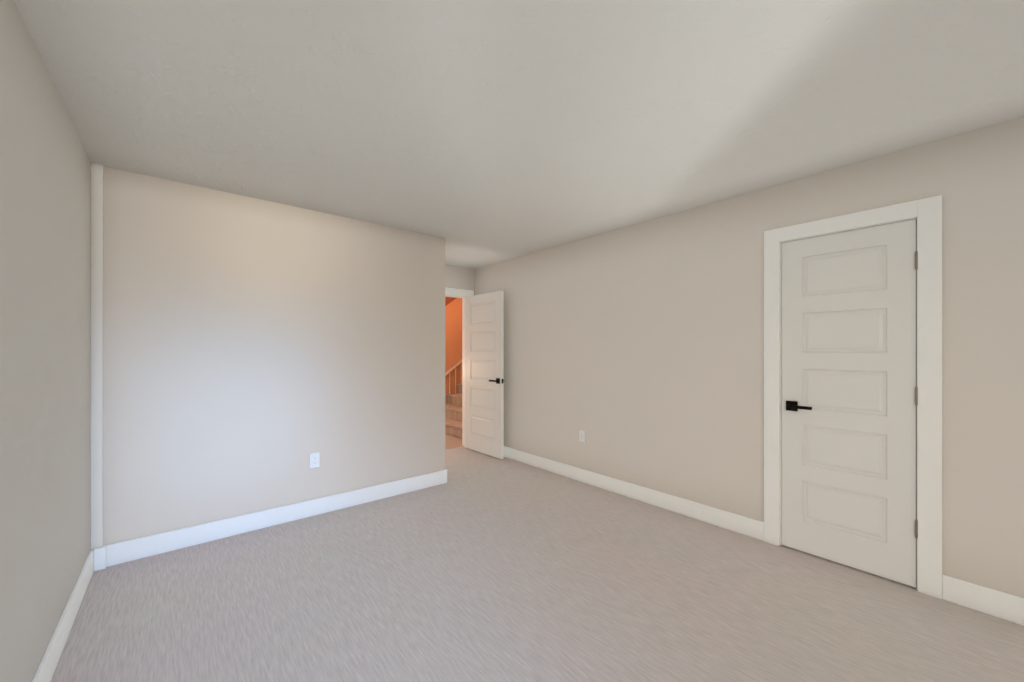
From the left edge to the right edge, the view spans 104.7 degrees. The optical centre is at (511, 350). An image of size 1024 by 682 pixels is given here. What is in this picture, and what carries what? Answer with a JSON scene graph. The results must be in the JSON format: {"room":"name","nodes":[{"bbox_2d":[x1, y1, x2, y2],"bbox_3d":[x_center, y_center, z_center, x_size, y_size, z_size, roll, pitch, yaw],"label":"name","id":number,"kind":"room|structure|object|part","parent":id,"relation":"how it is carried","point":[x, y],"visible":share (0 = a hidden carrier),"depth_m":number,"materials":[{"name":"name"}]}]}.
{"room":"empty bedroom","nodes":[
{"label":"empty bedroom","id":0,"kind":"room"},
{"bbox_2d":[0,0,90,681],"bbox_3d":[-1.090,0.095,0.572,0.120,2.440,6.920,0,0,-40],"label":"wall","id":1,"kind":"structure","parent":0,"point":[45,356],"depth_m":1.50,"materials":[{"name":"grey paint"}]},
{"bbox_2d":[32,446,1023,681],"bbox_3d":[0.295,1.250,1.740,3.505,0.130,6.680,0,0,-40],"label":"baseboard","id":2,"kind":"structure","parent":1,"relation":"attached to","point":[995,603],"depth_m":2.79,"materials":[{"name":"white wood"}]},
{"bbox_2d":[91,166,444,550],"bbox_3d":[-1.970,0.095,3.597,2.435,2.440,1.160,0,0,-40],"label":"wall","id":3,"kind":"structure","parent":0,"point":[257,352],"depth_m":2.90,"materials":[{"name":"beige paint"}]},
{"bbox_2d":[91,163,102,548],"bbox_3d":[-2.501,0.030,2.378,0.050,2.310,0.020,0,0,-40],"label":"trim","id":4,"kind":"structure","parent":3,"relation":"attached to","point":[96,355],"depth_m":2.37,"materials":[{"name":"beige paint"}]},
{"bbox_2d":[310,452,319,467],"bbox_3d":[-1.580,0.875,3.162,0.070,0.115,0.008,0,0,-40],"label":"outlet","id":5,"kind":"object","parent":3,"relation":"attached to","point":[314,459],"visible":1,"depth_m":3.16,"materials":[{"name":"white plastic"}]},
{"bbox_2d":[445,298,461,403],"bbox_3d":[-1.512,0.095,7.069,4.440,2.440,0.120,0,0,-40],"label":"wall","id":6,"kind":"structure","parent":0,"point":[453,332],"depth_m":7.34,"materials":[{"name":"brown paint"}]},
{"bbox_2d":[445,297,455,305],"bbox_3d":[-1.234,-0.931,7.193,3.556,2.572,0.050,0,0,-40],"label":"soffit beam","id":7,"kind":"structure","parent":6,"relation":"attached to","point":[448,300],"depth_m":7.22,"materials":[{"name":"brown paint"}]},
{"bbox_2d":[445,360,461,393],"bbox_3d":[-0.873,0.279,7.465,2.060,1.719,0.050,0,0,-40],"label":"handrail","id":8,"kind":"object","parent":6,"relation":"attached to","point":[453,367],"visible":0.19,"depth_m":7.31,"materials":[{"name":"beige paint"}]},
{"bbox_2d":[445,264,473,290],"bbox_3d":[-0.965,0.095,5.124,1.070,2.440,0.120,0,0,-40],"label":"wall","id":9,"kind":"structure","parent":0,"point":[456,277],"depth_m":5.27,"materials":[{"name":"beige paint"}]},
{"bbox_2d":[445,287,473,446],"bbox_3d":[-0.934,0.245,5.150,0.956,2.140,0.156,0,0,-40],"label":"door frame","id":10,"kind":"structure","parent":9,"relation":"attached to","point":[457,293],"depth_m":5.39,"materials":[{"name":"white wood"}]},
{"bbox_2d":[465,291,503,458],"bbox_3d":[-0.362,0.288,5.039,0.139,2.030,0.769,0,0,-41],"label":"entry door","id":11,"kind":"structure","parent":9,"relation":"in","point":[484,373],"depth_m":5.00,"materials":[{"name":"painted wood"},{"name":"dark metal handle"}]},
{"bbox_3d":[-0.170,0.363,4.820,0.139,0.064,0.187,0,0,-41],"label":"handle","id":12,"kind":"part","parent":11,"relation":"part of","materials":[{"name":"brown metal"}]},
{"bbox_2d":[14,0,1023,268],"bbox_3d":[0.429,-1.165,3.370,6.200,0.080,9.400,0,0,-40],"label":"ceiling","id":13,"kind":"structure","parent":0,"point":[476,134],"depth_m":1.75,"materials":[{"name":"grey paint"}]},
{"bbox_2d":[51,446,1023,681],"bbox_3d":[0.429,1.345,3.370,6.200,0.060,9.400,0,0,-40],"label":"floor","id":14,"kind":"structure","parent":0,"point":[479,567],"depth_m":2.03,"materials":[{"name":"beige carpet"}]},
{"bbox_2d":[445,433,461,449],"bbox_3d":[-0.919,1.313,6.366,4.200,0.004,1.720,0,0,-40],"label":"floor carpet","id":15,"kind":"object","parent":14,"relation":"on","point":[451,441],"depth_m":5.72,"materials":[{"name":"beige carpet"}]},
{"bbox_2d":[445,384,461,437],"bbox_3d":[-0.331,0.613,6.940,2.020,1.395,1.576,0,0,-40],"label":"stairs","id":16,"kind":"structure","parent":15,"relation":"on","point":[453,415],"depth_m":6.57,"materials":[{"name":"carpet"}]},
{"bbox_2d":[474,117,1023,597],"bbox_3d":[1.681,0.095,2.908,0.120,2.440,6.920,0,0,-40],"label":"wall","id":17,"kind":"structure","parent":0,"point":[634,353],"depth_m":2.90,"materials":[{"name":"beige paint"}]},
{"bbox_2d":[579,430,584,441],"bbox_3d":[0.704,0.855,3.968,0.009,0.115,0.070,0,0,-40],"label":"electrical outlet","id":18,"kind":"object","parent":17,"relation":"attached to","point":[581,435],"visible":1,"depth_m":3.96,"materials":[{"name":"white plastic"}]},
{"bbox_2d":[781,219,916,587],"bbox_3d":[2.029,0.288,2.430,0.139,2.030,0.644,0,0,-40],"label":"closet door","id":19,"kind":"structure","parent":17,"relation":"in","point":[848,405],"depth_m":2.38,"materials":[{"name":"white wood"}]},
{"bbox_3d":[1.882,0.363,2.604,0.139,0.064,0.187,0,0,-40],"label":"handle","id":20,"kind":"part","parent":19,"relation":"part of","materials":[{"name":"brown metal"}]},
{"bbox_2d":[764,195,941,598],"bbox_3d":[2.064,0.245,2.454,0.156,2.140,0.831,0,0,-40],"label":"trim","id":21,"kind":"structure","parent":17,"relation":"attached to","point":[926,213],"depth_m":2.15,"materials":[{"name":"white wood"}]},
{"bbox_2d":[915,251,917,537],"bbox_3d":[2.230,0.240,2.175,0.038,1.575,0.013,0,0,-40],"label":"closet door hinge","id":22,"kind":"object","parent":17,"relation":"attached to","point":[916,392],"visible":1,"depth_m":2.16,"materials":[{"name":"silver metal"}]}
]}

